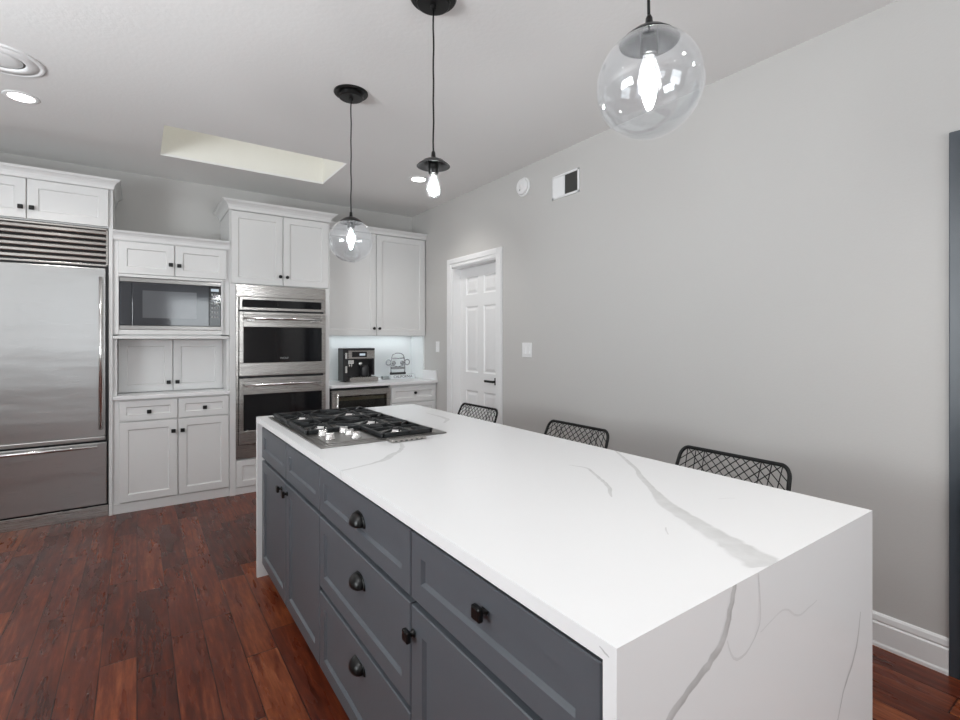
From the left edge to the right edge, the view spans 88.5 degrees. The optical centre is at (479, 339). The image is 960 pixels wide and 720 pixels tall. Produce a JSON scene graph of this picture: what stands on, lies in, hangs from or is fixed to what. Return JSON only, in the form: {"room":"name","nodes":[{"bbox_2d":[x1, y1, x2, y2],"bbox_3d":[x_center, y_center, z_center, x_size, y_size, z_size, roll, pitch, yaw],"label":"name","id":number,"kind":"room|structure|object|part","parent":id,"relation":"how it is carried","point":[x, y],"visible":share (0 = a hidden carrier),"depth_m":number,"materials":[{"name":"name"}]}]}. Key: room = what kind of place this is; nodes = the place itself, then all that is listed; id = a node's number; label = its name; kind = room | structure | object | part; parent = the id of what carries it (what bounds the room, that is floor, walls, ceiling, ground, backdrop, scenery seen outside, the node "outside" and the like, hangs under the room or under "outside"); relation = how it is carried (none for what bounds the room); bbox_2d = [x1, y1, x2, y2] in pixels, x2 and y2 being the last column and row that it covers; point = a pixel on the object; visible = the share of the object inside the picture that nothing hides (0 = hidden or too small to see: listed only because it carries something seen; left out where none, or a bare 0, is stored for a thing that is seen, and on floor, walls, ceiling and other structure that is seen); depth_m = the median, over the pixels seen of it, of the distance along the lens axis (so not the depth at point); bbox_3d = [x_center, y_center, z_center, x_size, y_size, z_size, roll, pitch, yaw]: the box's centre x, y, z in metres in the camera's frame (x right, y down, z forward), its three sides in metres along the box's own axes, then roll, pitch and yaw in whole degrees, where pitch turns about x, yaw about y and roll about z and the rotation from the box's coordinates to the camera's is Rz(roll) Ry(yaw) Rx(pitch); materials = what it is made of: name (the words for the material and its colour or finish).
{"room":"kitchen","nodes":[
{"label":"kitchen","id":0,"kind":"room"},
{"bbox_2d":[0,152,411,239],"bbox_3d":[-2.975,-0.066,4.302,5.635,2.772,0.100,0,0,-35],"label":"wall","id":1,"kind":"structure","parent":0,"point":[149,204],"depth_m":4.42,"materials":[{"name":"grey paint"}]},
{"bbox_2d":[329,335,423,379],"bbox_3d":[-1.180,0.187,5.303,1.145,0.478,0.308,0,0,-35],"label":"backsplash","id":2,"kind":"structure","parent":1,"relation":"attached to","point":[411,347],"depth_m":5.53,"materials":[{"name":"white"}]},
{"bbox_2d":[329,221,427,335],"bbox_3d":[-1.154,-0.604,5.264,1.144,1.116,0.399,0,0,-35],"label":"upper cabinet","id":3,"kind":"object","parent":1,"relation":"attached to","point":[382,293],"visible":0.94,"depth_m":5.13,"materials":[{"name":"white paint"}]},
{"bbox_3d":[-1.313,-0.573,4.982,0.548,1.054,0.020,0,0,-35],"label":"door","id":4,"kind":"part","parent":3,"relation":"part of","materials":[{"name":"white paint"}]},
{"bbox_3d":[-1.128,-1.133,5.282,1.081,0.058,0.398,0,0,-35],"label":"crown moulding","id":5,"kind":"part","parent":3,"relation":"part of","materials":[{"name":"white paint"}]},
{"bbox_3d":[-0.850,-0.573,5.305,0.568,1.054,0.020,0,0,-35],"label":"door","id":6,"kind":"part","parent":3,"relation":"part of","materials":[{"name":"white paint"}]},
{"bbox_2d":[0,0,896,216],"bbox_3d":[-0.723,-1.744,1.069,5.635,0.620,7.980,0,0,-35],"label":"ceiling","id":7,"kind":"structure","parent":0,"point":[232,94],"depth_m":2.70,"materials":[{"name":"white paint"}]},
{"bbox_2d":[1,90,40,103],"bbox_3d":[-2.707,-1.431,2.907,0.172,0.006,0.172,0,0,-35],"label":"recessed light","id":8,"kind":"object","parent":7,"relation":"in","point":[18,96],"visible":1,"depth_m":2.90,"materials":[{"name":"white plastic"}]},
{"bbox_2d":[0,44,45,77],"bbox_3d":[-2.446,-1.427,2.506,0.358,0.013,0.358,0,0,-35],"label":"air vent","id":9,"kind":"object","parent":7,"relation":"in","point":[13,62],"visible":1,"depth_m":2.55,"materials":[{"name":"white plastic"}]},
{"bbox_2d":[328,84,372,262],"bbox_3d":[-0.748,-0.942,2.855,0.250,0.984,0.250,0,0,-35],"label":"pendant light","id":10,"kind":"object","parent":7,"relation":"hanging from","point":[351,94],"visible":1,"depth_m":2.84,"materials":[{"name":"black"}]},
{"bbox_3d":[-0.748,-0.566,2.855,0.250,0.231,0.250,0,0,-35],"label":"globe","id":11,"kind":"part","parent":10,"relation":"part of","materials":[{"name":"clear glass"}]},
{"bbox_2d":[347,220,354,227],"bbox_3d":[-0.748,-0.678,2.855,0.042,0.062,0.042,0,0,-35],"label":"socket","id":12,"kind":"object","parent":10,"relation":"attached to","point":[350,223],"depth_m":2.84,"materials":[{"name":"black"}]},
{"bbox_3d":[-0.748,-0.712,2.855,0.140,0.066,0.140,0,0,-35],"label":"lamp shade","id":13,"kind":"part","parent":10,"relation":"part of","materials":[{"name":"black"}]},
{"bbox_3d":[-0.748,-1.062,2.855,0.009,0.654,0.009,0,0,-12],"label":"cord","id":14,"kind":"part","parent":10,"relation":"part of","materials":[{"name":"black plastic"}]},
{"bbox_2d":[409,176,427,182],"bbox_3d":[-0.547,-1.431,4.390,0.172,0.006,0.172,0,0,-35],"label":"recessed light","id":15,"kind":"object","parent":7,"relation":"in","point":[419,179],"visible":1,"depth_m":4.38,"materials":[{"name":"white plastic"}]},
{"bbox_2d":[411,0,456,197],"bbox_3d":[-0.195,-1.015,2.061,0.194,0.836,0.194,0,0,-35],"label":"pendant light","id":16,"kind":"object","parent":7,"relation":"hanging from","point":[432,165],"visible":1,"depth_m":2.06,"materials":[{"name":"black metal"}]},
{"bbox_2d":[428,161,437,174],"bbox_3d":[-0.195,-0.725,2.061,0.042,0.062,0.042,0,0,-35],"label":"socket","id":17,"kind":"object","parent":16,"relation":"attached to","point":[432,165],"depth_m":2.04,"materials":[{"name":"black metal"}]},
{"bbox_3d":[-0.195,-0.759,2.061,0.140,0.066,0.140,0,0,-35],"label":"lamp shade","id":18,"kind":"part","parent":16,"relation":"part of","materials":[{"name":"black metal"}]},
{"bbox_3d":[-0.195,-1.085,2.062,0.009,0.607,0.009,0,0,-12],"label":"cord","id":19,"kind":"part","parent":16,"relation":"part of","materials":[{"name":"black plastic"}]},
{"bbox_2d":[596,0,705,140],"bbox_3d":[0.410,-0.963,1.193,0.250,0.942,0.250,0,0,-35],"label":"pendant light","id":20,"kind":"object","parent":7,"relation":"hanging from","point":[650,39],"visible":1,"depth_m":1.19,"materials":[{"name":"black"}]},
{"bbox_3d":[0.410,-1.083,1.193,0.009,0.612,0.009,0,0,-12],"label":"cord","id":21,"kind":"part","parent":20,"relation":"part of","materials":[{"name":"black plastic"}]},
{"bbox_2d":[640,25,657,58],"bbox_3d":[0.410,-0.720,1.193,0.042,0.062,0.042,0,0,-35],"label":"socket","id":22,"kind":"object","parent":20,"relation":"attached to","point":[648,36],"depth_m":1.18,"materials":[{"name":"black"}]},
{"bbox_3d":[0.410,-0.684,1.193,0.028,0.014,0.028,0,0,-35],"label":"bulb","id":23,"kind":"part","parent":20,"relation":"part of","materials":[{"name":"white glass"}]},
{"bbox_3d":[0.410,-0.754,1.193,0.140,0.066,0.140,0,0,-35],"label":"lamp shade","id":24,"kind":"part","parent":20,"relation":"part of","materials":[{"name":"black metal"}]},
{"bbox_2d":[0,492,959,719],"bbox_3d":[-0.702,1.350,1.083,5.685,0.060,7.980,0,0,-35],"label":"floor","id":25,"kind":"structure","parent":0,"point":[160,613],"depth_m":2.22,"materials":[{"name":"red wood"}]},
{"bbox_2d":[0,218,108,532],"bbox_3d":[-3.293,0.244,3.624,0.910,2.152,0.590,0,0,-35],"label":"refrigerator","id":26,"kind":"object","parent":25,"relation":"on","point":[54,278],"visible":1,"depth_m":3.50,"materials":[{"name":"silver metal"}]},
{"bbox_3d":[-3.142,0.784,3.400,0.790,0.024,0.046,0,0,-35],"label":"handle","id":27,"kind":"part","parent":26,"relation":"part of","materials":[{"name":"silver metal"}]},
{"bbox_3d":[-3.159,0.106,3.423,0.888,1.276,0.042,0,0,-35],"label":"door","id":28,"kind":"part","parent":26,"relation":"part of","materials":[{"name":"silver metal"}]},
{"bbox_3d":[-3.160,0.990,3.430,0.894,0.460,0.028,0,0,-35],"label":"freezer drawer","id":29,"kind":"part","parent":26,"relation":"part of","materials":[{"name":"silver metal"}]},
{"bbox_3d":[-3.168,1.279,3.445,0.910,0.082,0.016,0,0,-35],"label":"kick plate","id":30,"kind":"part","parent":26,"relation":"part of","materials":[{"name":"silver metal"}]},
{"bbox_3d":[-2.800,0.098,3.637,0.024,1.125,0.048,0,0,-35],"label":"handle","id":31,"kind":"part","parent":26,"relation":"part of","materials":[{"name":"silver metal"}]},
{"bbox_2d":[0,162,122,515],"bbox_3d":[-3.304,0.060,3.638,1.065,2.520,0.611,0,0,-35],"label":"tall cabinet","id":32,"kind":"object","parent":25,"relation":"on","point":[28,193],"visible":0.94,"depth_m":3.56,"materials":[{"name":"white paint"}]},
{"bbox_3d":[-3.352,-0.987,3.306,0.453,0.278,0.020,0,0,-35],"label":"door","id":33,"kind":"part","parent":32,"relation":"part of","materials":[{"name":"white paint"}]},
{"bbox_3d":[-3.304,-1.164,3.637,1.065,0.072,0.610,0,0,-35],"label":"crown moulding","id":34,"kind":"part","parent":32,"relation":"part of","materials":[{"name":"white paint"}]},
{"bbox_3d":[-2.976,-0.987,3.568,0.453,0.278,0.020,0,0,-35],"label":"door","id":35,"kind":"part","parent":32,"relation":"part of","materials":[{"name":"white paint"}]},
{"bbox_2d":[113,394,228,514],"bbox_3d":[-2.591,0.887,4.149,0.789,0.866,0.587,0,0,-35],"label":"base cabinet","id":36,"kind":"object","parent":25,"relation":"on","point":[168,451],"visible":0.98,"depth_m":3.91,"materials":[{"name":"white paint"}]},
{"bbox_3d":[-2.582,0.545,3.843,0.378,0.154,0.020,0,0,-35],"label":"drawer","id":37,"kind":"part","parent":36,"relation":"part of","materials":[{"name":"white paint"}]},
{"bbox_3d":[-2.582,0.935,3.843,0.378,0.606,0.020,0,0,-35],"label":"door","id":38,"kind":"part","parent":36,"relation":"part of","materials":[{"name":"white paint"}]},
{"bbox_2d":[113,388,229,400],"bbox_3d":[-2.593,0.440,4.152,0.789,0.028,0.578,0,0,-35],"label":"countertop","id":39,"kind":"structure","parent":36,"relation":"on","point":[199,392],"depth_m":3.94,"materials":[{"name":"stone"}]},
{"bbox_2d":[113,339,228,395],"bbox_3d":[-2.606,0.208,4.171,0.789,0.436,0.535,0,0,-35],"label":"appliance garage","id":40,"kind":"object","parent":39,"relation":"on","point":[139,365],"visible":1,"depth_m":4.11,"materials":[{"name":"white paint"}]},
{"bbox_3d":[-2.728,0.207,4.023,0.366,0.425,0.020,0,0,-35],"label":"door","id":41,"kind":"part","parent":40,"relation":"part of","materials":[{"name":"white paint"}]},
{"bbox_2d":[113,229,229,338],"bbox_3d":[-2.590,-0.418,4.149,0.789,0.820,0.588,0,0,-35],"label":"upper cabinet","id":42,"kind":"object","parent":40,"relation":"on","point":[135,254],"visible":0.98,"depth_m":3.91,"materials":[{"name":"white paint"}]},
{"bbox_3d":[-2.593,-0.630,3.835,0.361,0.244,0.020,0,0,-35],"label":"door","id":43,"kind":"part","parent":42,"relation":"part of","materials":[{"name":"white paint"}]},
{"bbox_3d":[-2.454,-0.273,3.931,0.719,0.462,0.024,0,0,-35],"label":"niche frame","id":44,"kind":"part","parent":42,"relation":"part of","materials":[{"name":"white paint"}]},
{"bbox_2d":[119,277,220,330],"bbox_3d":[-2.581,-0.280,4.113,0.689,0.400,0.459,0,0,-35],"label":"microwave","id":45,"kind":"object","parent":42,"relation":"in","point":[144,303],"visible":1,"depth_m":3.91,"materials":[{"name":"silver plastic"}]},
{"bbox_3d":[-2.709,-0.280,3.763,0.078,0.331,0.024,0,0,-35],"label":"panel","id":46,"kind":"part","parent":45,"relation":"part of","materials":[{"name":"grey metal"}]},
{"bbox_3d":[-2.461,-0.280,3.934,0.518,0.331,0.026,0,0,-35],"label":"door","id":47,"kind":"part","parent":45,"relation":"part of","materials":[{"name":"grey glass"}]},
{"bbox_3d":[-2.212,-0.280,4.109,0.085,0.331,0.024,0,0,-35],"label":"control panel","id":48,"kind":"part","parent":45,"relation":"part of","materials":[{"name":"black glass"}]},
{"bbox_3d":[-2.590,-0.792,4.149,0.789,0.072,0.587,0,0,-35],"label":"crown moulding","id":49,"kind":"part","parent":42,"relation":"part of","materials":[{"name":"white paint"}]},
{"bbox_3d":[-2.289,-0.630,4.047,0.367,0.244,0.020,0,0,-35],"label":"door","id":50,"kind":"part","parent":42,"relation":"part of","materials":[{"name":"white paint"}]},
{"bbox_3d":[-2.421,0.207,4.237,0.370,0.425,0.020,0,0,-35],"label":"door","id":51,"kind":"part","parent":40,"relation":"part of","materials":[{"name":"white paint"}]},
{"bbox_3d":[-2.272,0.545,4.058,0.363,0.154,0.020,0,0,-35],"label":"drawer","id":52,"kind":"part","parent":36,"relation":"part of","materials":[{"name":"white paint"}]},
{"bbox_3d":[-2.272,0.935,4.058,0.363,0.606,0.020,0,0,-35],"label":"door","id":53,"kind":"part","parent":36,"relation":"part of","materials":[{"name":"white paint"}]},
{"bbox_2d":[213,197,337,495],"bbox_3d":[-1.908,0.069,4.603,0.971,2.502,0.623,0,0,-35],"label":"tall cabinet","id":54,"kind":"object","parent":25,"relation":"on","point":[271,245],"visible":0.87,"depth_m":4.32,"materials":[{"name":"white paint"}]},
{"bbox_3d":[-1.768,1.143,4.410,0.756,0.226,0.020,0,0,-35],"label":"drawer","id":55,"kind":"part","parent":54,"relation":"part of","materials":[{"name":"white paint"}]},
{"bbox_3d":[-1.939,-0.791,4.291,0.416,0.617,0.020,0,0,-35],"label":"door","id":56,"kind":"part","parent":54,"relation":"part of","materials":[{"name":"white paint"}]},
{"bbox_3d":[-1.908,-1.143,4.602,0.971,0.078,0.622,0,0,-35],"label":"crown moulding","id":57,"kind":"part","parent":54,"relation":"part of","materials":[{"name":"white paint"}]},
{"bbox_2d":[236,284,325,459],"bbox_3d":[-1.885,0.270,4.579,0.760,1.492,0.571,0,0,-35],"label":"double oven","id":58,"kind":"object","parent":54,"relation":"in","point":[281,331],"visible":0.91,"depth_m":4.34,"materials":[{"name":"silver metal"}]},
{"bbox_3d":[-1.752,0.612,4.389,0.718,0.567,0.042,0,0,-35],"label":"oven door","id":59,"kind":"part","parent":58,"relation":"part of","materials":[{"name":"silver metal"}]},
{"bbox_3d":[-1.752,0.034,4.389,0.718,0.552,0.042,0,0,-35],"label":"oven door","id":60,"kind":"part","parent":58,"relation":"part of","materials":[{"name":"silver metal"}]},
{"bbox_3d":[-1.756,-0.314,4.396,0.718,0.112,0.034,0,0,-35],"label":"control panel","id":61,"kind":"part","parent":58,"relation":"part of","materials":[{"name":"silver metal"}]},
{"bbox_3d":[-1.749,-0.314,4.385,0.666,0.060,0.004,0,0,-35],"label":"control glass","id":62,"kind":"part","parent":58,"relation":"part of","materials":[{"name":"black glass"}]},
{"bbox_3d":[-1.734,0.391,4.372,0.646,0.038,0.059,0,0,-35],"label":"handle","id":63,"kind":"part","parent":58,"relation":"part of","materials":[{"name":"silver metal"}]},
{"bbox_3d":[-1.734,-0.182,4.372,0.646,0.038,0.059,0,0,-35],"label":"handle","id":64,"kind":"part","parent":58,"relation":"part of","materials":[{"name":"silver metal"}]},
{"bbox_3d":[-1.599,-0.791,4.527,0.401,0.617,0.020,0,0,-35],"label":"door","id":65,"kind":"part","parent":54,"relation":"part of","materials":[{"name":"white paint"}]},
{"bbox_2d":[262,427,323,664],"bbox_3d":[-0.688,0.889,2.468,0.607,0.862,1.061,0,0,-35],"label":"base cabinet","id":66,"kind":"object","parent":25,"relation":"on","point":[291,513],"visible":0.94,"depth_m":2.21,"materials":[{"name":"grey paint"}]},
{"bbox_3d":[-1.051,0.568,2.524,0.020,0.168,0.533,0,0,-35],"label":"drawer","id":67,"kind":"part","parent":66,"relation":"part of","materials":[{"name":"grey paint"}]},
{"bbox_3d":[-1.051,0.956,2.524,0.020,0.573,0.533,0,0,-35],"label":"door","id":68,"kind":"part","parent":66,"relation":"part of","materials":[{"name":"grey paint"}]},
{"bbox_3d":[-0.962,0.712,2.355,0.027,0.030,0.030,0,0,-35],"label":"knob","id":69,"kind":"part","parent":66,"relation":"part of","materials":[{"name":"black metal"}]},
{"bbox_3d":[-0.901,0.710,2.268,0.027,0.030,0.030,0,0,-35],"label":"knob","id":70,"kind":"part","parent":66,"relation":"part of","materials":[{"name":"black metal"}]},
{"bbox_3d":[-0.750,0.568,2.091,0.020,0.168,0.509,0,0,-35],"label":"drawer","id":71,"kind":"part","parent":66,"relation":"part of","materials":[{"name":"grey paint"}]},
{"bbox_3d":[-0.750,0.956,2.091,0.020,0.573,0.509,0,0,-35],"label":"door","id":72,"kind":"part","parent":66,"relation":"part of","materials":[{"name":"grey paint"}]},
{"bbox_2d":[329,386,389,408],"bbox_3d":[-1.304,0.889,5.015,0.608,0.838,0.618,0,0,-35],"label":"wine cooler","id":73,"kind":"object","parent":25,"relation":"on","point":[372,396],"visible":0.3,"depth_m":4.90,"materials":[{"name":"black glass"}]},
{"bbox_3d":[-1.344,0.812,4.639,0.020,0.615,0.046,0,0,-35],"label":"handle","id":74,"kind":"part","parent":73,"relation":"part of","materials":[{"name":"silver metal"}]},
{"bbox_2d":[320,467,416,719],"bbox_3d":[-0.165,0.889,1.722,0.603,0.862,0.758,0,0,-35],"label":"drawer stack","id":75,"kind":"object","parent":25,"relation":"on","point":[366,600],"visible":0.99,"depth_m":1.52,"materials":[{"name":"grey paint"}]},
{"bbox_3d":[-0.394,1.021,1.551,0.032,0.044,0.101,0,0,-35],"label":"cup pull","id":76,"kind":"part","parent":75,"relation":"part of","materials":[{"name":"black metal"}]},
{"bbox_3d":[-0.394,0.756,1.551,0.032,0.044,0.101,0,0,-35],"label":"cup pull","id":77,"kind":"part","parent":75,"relation":"part of","materials":[{"name":"black metal"}]},
{"bbox_3d":[-0.394,0.563,1.551,0.032,0.044,0.101,0,0,-35],"label":"cup pull","id":78,"kind":"part","parent":75,"relation":"part of","materials":[{"name":"black metal"}]},
{"bbox_3d":[-0.385,1.097,1.568,0.020,0.291,0.754,0,0,-35],"label":"drawer","id":79,"kind":"part","parent":75,"relation":"part of","materials":[{"name":"grey paint"}]},
{"bbox_3d":[-0.385,0.568,1.568,0.020,0.168,0.754,0,0,-35],"label":"drawer","id":80,"kind":"part","parent":75,"relation":"part of","materials":[{"name":"grey paint"}]},
{"bbox_2d":[387,383,435,408],"bbox_3d":[-0.843,0.887,5.355,0.530,0.865,0.606,0,0,-35],"label":"base cabinet","id":81,"kind":"object","parent":25,"relation":"on","point":[424,394],"visible":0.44,"depth_m":5.13,"materials":[{"name":"white paint"}]},
{"bbox_2d":[329,370,437,388],"bbox_3d":[-1.089,0.392,5.171,1.144,0.124,0.600,0,0,-35],"label":"countertop","id":82,"kind":"structure","parent":81,"relation":"on","point":[429,376],"depth_m":5.06,"materials":[{"name":"stone"}]},
{"bbox_2d":[338,348,377,382],"bbox_3d":[-1.258,0.255,5.086,0.346,0.342,0.235,0,0,-35],"label":"coffee machine","id":83,"kind":"object","parent":82,"relation":"on","point":[354,364],"visible":1,"depth_m":5.06,"materials":[{"name":"black plastic"}]},
{"bbox_3d":[-1.336,0.238,5.053,0.062,0.077,0.080,0,0,-35],"label":"spout","id":84,"kind":"part","parent":83,"relation":"part of","materials":[{"name":"silver metal"}]},
{"bbox_3d":[-1.235,0.147,5.047,0.158,0.055,0.003,0,0,-35],"label":"control glass","id":85,"kind":"part","parent":83,"relation":"part of","materials":[{"name":"black glass"}]},
{"bbox_3d":[-1.218,0.150,5.068,0.281,0.084,0.014,0,0,-35],"label":"panel","id":86,"kind":"part","parent":83,"relation":"part of","materials":[{"name":"silver metal"}]},
{"bbox_2d":[347,376,377,382],"bbox_3d":[-1.233,0.401,5.091,0.301,0.050,0.215,0,0,-35],"label":"drip tray","id":87,"kind":"object","parent":83,"relation":"on","point":[351,379],"depth_m":5.00,"materials":[{"name":"silver metal"}]},
{"bbox_2d":[386,353,414,378],"bbox_3d":[-0.882,0.282,5.423,0.339,0.288,0.061,0,0,-35],"label":"ornament","id":88,"kind":"object","parent":82,"relation":"on","point":[393,375],"visible":1,"depth_m":5.40,"materials":[{"name":"white"}]},
{"bbox_3d":[-0.902,0.306,5.411,0.160,0.028,0.016,0,0,-35],"label":"grille plate","id":89,"kind":"part","parent":88,"relation":"part of","materials":[{"name":"silver metal"}]},
{"bbox_3d":[-0.690,0.781,5.130,0.512,0.267,0.020,0,0,-35],"label":"drawer","id":90,"kind":"part","parent":81,"relation":"part of","materials":[{"name":"white paint"}]},
{"bbox_3d":[-0.690,0.560,5.130,0.512,0.156,0.020,0,0,-35],"label":"drawer","id":91,"kind":"part","parent":81,"relation":"part of","materials":[{"name":"white paint"}]},
{"bbox_2d":[457,403,497,422],"bbox_3d":[-0.200,0.863,2.929,0.494,0.913,0.464,0,0,-35],"label":"counter stool","id":92,"kind":"object","parent":25,"relation":"on","point":[467,404],"visible":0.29,"depth_m":3.05,"materials":[{"name":"black metal"}]},
{"bbox_2d":[402,530,602,719],"bbox_3d":[0.236,0.889,1.142,0.607,0.862,0.647,0,0,-35],"label":"base cabinet","id":93,"kind":"object","parent":25,"relation":"on","point":[479,653],"visible":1,"depth_m":0.99,"materials":[{"name":"grey paint"}]},
{"bbox_3d":[-0.178,0.736,1.229,0.027,0.030,0.030,0,0,-35],"label":"knob","id":94,"kind":"part","parent":93,"relation":"part of","materials":[{"name":"black metal"}]},
{"bbox_3d":[0.011,0.956,0.999,0.020,0.573,0.622,0,0,-35],"label":"door","id":95,"kind":"part","parent":93,"relation":"part of","materials":[{"name":"grey paint"}]},
{"bbox_3d":[0.000,0.547,0.990,0.027,0.030,0.030,0,0,-35],"label":"knob","id":96,"kind":"part","parent":93,"relation":"part of","materials":[{"name":"black metal"}]},
{"bbox_2d":[256,404,871,719],"bbox_3d":[-0.132,0.874,1.997,0.973,0.891,2.522,0,0,-35],"label":"countertop","id":97,"kind":"structure","parent":25,"relation":"on","point":[700,595],"depth_m":1.07,"materials":[{"name":"stone"}]},
{"bbox_2d":[268,406,445,448],"bbox_3d":[-0.641,0.411,2.461,0.576,0.036,1.004,0,0,-35],"label":"gas cooktop","id":98,"kind":"object","parent":97,"relation":"in","point":[324,428],"visible":1,"depth_m":2.30,"materials":[{"name":"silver metal"}]},
{"bbox_3d":[-0.689,0.406,2.158,0.046,0.025,0.046,0,0,-35],"label":"knob","id":99,"kind":"part","parent":98,"relation":"part of","materials":[{"name":"silver metal"}]},
{"bbox_3d":[-0.758,0.415,2.374,0.090,0.012,0.090,0,0,-35],"label":"burner","id":100,"kind":"part","parent":98,"relation":"part of","materials":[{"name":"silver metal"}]},
{"bbox_3d":[-0.635,0.406,2.080,0.046,0.025,0.046,0,0,-35],"label":"knob","id":101,"kind":"part","parent":98,"relation":"part of","materials":[{"name":"silver metal"}]},
{"bbox_3d":[-0.620,0.406,2.237,0.046,0.025,0.046,0,0,-35],"label":"knob","id":102,"kind":"part","parent":98,"relation":"part of","materials":[{"name":"silver metal"}]},
{"bbox_3d":[-0.592,0.420,2.141,0.215,0.004,0.220,0,0,-35],"label":"control plate","id":103,"kind":"part","parent":98,"relation":"part of","materials":[{"name":"silver metal"}]},
{"bbox_3d":[-0.577,0.406,2.176,0.046,0.025,0.046,0,0,-35],"label":"knob","id":104,"kind":"part","parent":98,"relation":"part of","materials":[{"name":"silver metal"}]},
{"bbox_3d":[-0.531,0.406,2.110,0.046,0.025,0.046,0,0,-35],"label":"knob","id":105,"kind":"part","parent":98,"relation":"part of","materials":[{"name":"silver metal"}]},
{"bbox_2d":[544,419,608,448],"bbox_3d":[0.276,0.863,2.246,0.494,0.913,0.464,0,0,-35],"label":"counter stool","id":106,"kind":"object","parent":25,"relation":"on","point":[604,431],"visible":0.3,"depth_m":2.36,"materials":[{"name":"black metal"}]},
{"bbox_2d":[675,445,791,490],"bbox_3d":[0.706,0.863,1.629,0.494,0.913,0.464,0,0,-35],"label":"counter stool","id":107,"kind":"object","parent":25,"relation":"on","point":[789,474],"visible":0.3,"depth_m":1.74,"materials":[{"name":"black metal"}]},
{"bbox_2d":[412,0,959,637],"bbox_3d":[1.482,-0.066,2.604,0.140,2.772,7.780,0,0,-35],"label":"wall","id":108,"kind":"structure","parent":0,"point":[765,276],"depth_m":2.50,"materials":[{"name":"grey paint"}]},
{"bbox_2d":[436,341,438,351],"bbox_3d":[-0.453,0.072,5.253,0.008,0.112,0.070,0,0,-35],"label":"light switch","id":109,"kind":"object","parent":108,"relation":"attached to","point":[437,342],"visible":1,"depth_m":5.25,"materials":[{"name":"white plastic"}]},
{"bbox_2d":[447,246,502,424],"bbox_3d":[-0.018,0.249,4.737,0.160,2.141,0.927,0,0,-35],"label":"door","id":110,"kind":"structure","parent":108,"relation":"in","point":[474,289],"depth_m":4.82,"materials":[{"name":"white paint"}]},
{"bbox_3d":[0.103,0.385,4.564,0.060,0.068,0.153,0,0,-35],"label":"handle","id":111,"kind":"part","parent":110,"relation":"part of","materials":[{"name":"black metal"}]},
{"bbox_2d":[516,177,529,196],"bbox_3d":[0.349,-1.268,4.075,0.038,0.156,0.156,0,0,-35],"label":"smoke detector","id":112,"kind":"object","parent":108,"relation":"attached to","point":[523,185],"visible":1,"depth_m":4.05,"materials":[{"name":"white plastic"}]},
{"bbox_2d":[522,343,531,356],"bbox_3d":[0.383,0.082,4.048,0.012,0.120,0.118,0,0,-35],"label":"light switch","id":113,"kind":"object","parent":108,"relation":"attached to","point":[526,347],"visible":1,"depth_m":4.05,"materials":[{"name":"white plastic"}]},
{"bbox_2d":[552,167,579,199],"bbox_3d":[0.639,-1.164,3.684,0.009,0.176,0.280,0,0,-35],"label":"air vent","id":114,"kind":"object","parent":108,"relation":"in","point":[567,183],"visible":1,"depth_m":3.68,"materials":[{"name":"white plastic"}]},
{"bbox_2d":[872,610,948,675],"bbox_3d":[0.686,1.250,3.607,0.020,0.141,4.064,0,0,-35],"label":"baseboard","id":115,"kind":"structure","parent":108,"relation":"attached to","point":[929,649],"depth_m":2.03,"materials":[{"name":"white paint"}]},
{"bbox_2d":[949,130,959,679],"bbox_3d":[2.194,0.253,1.558,0.164,2.135,1.020,0,0,-35],"label":"door","id":116,"kind":"structure","parent":108,"relation":"in","point":[954,137],"depth_m":1.92,"materials":[{"name":"grey"}]}
]}

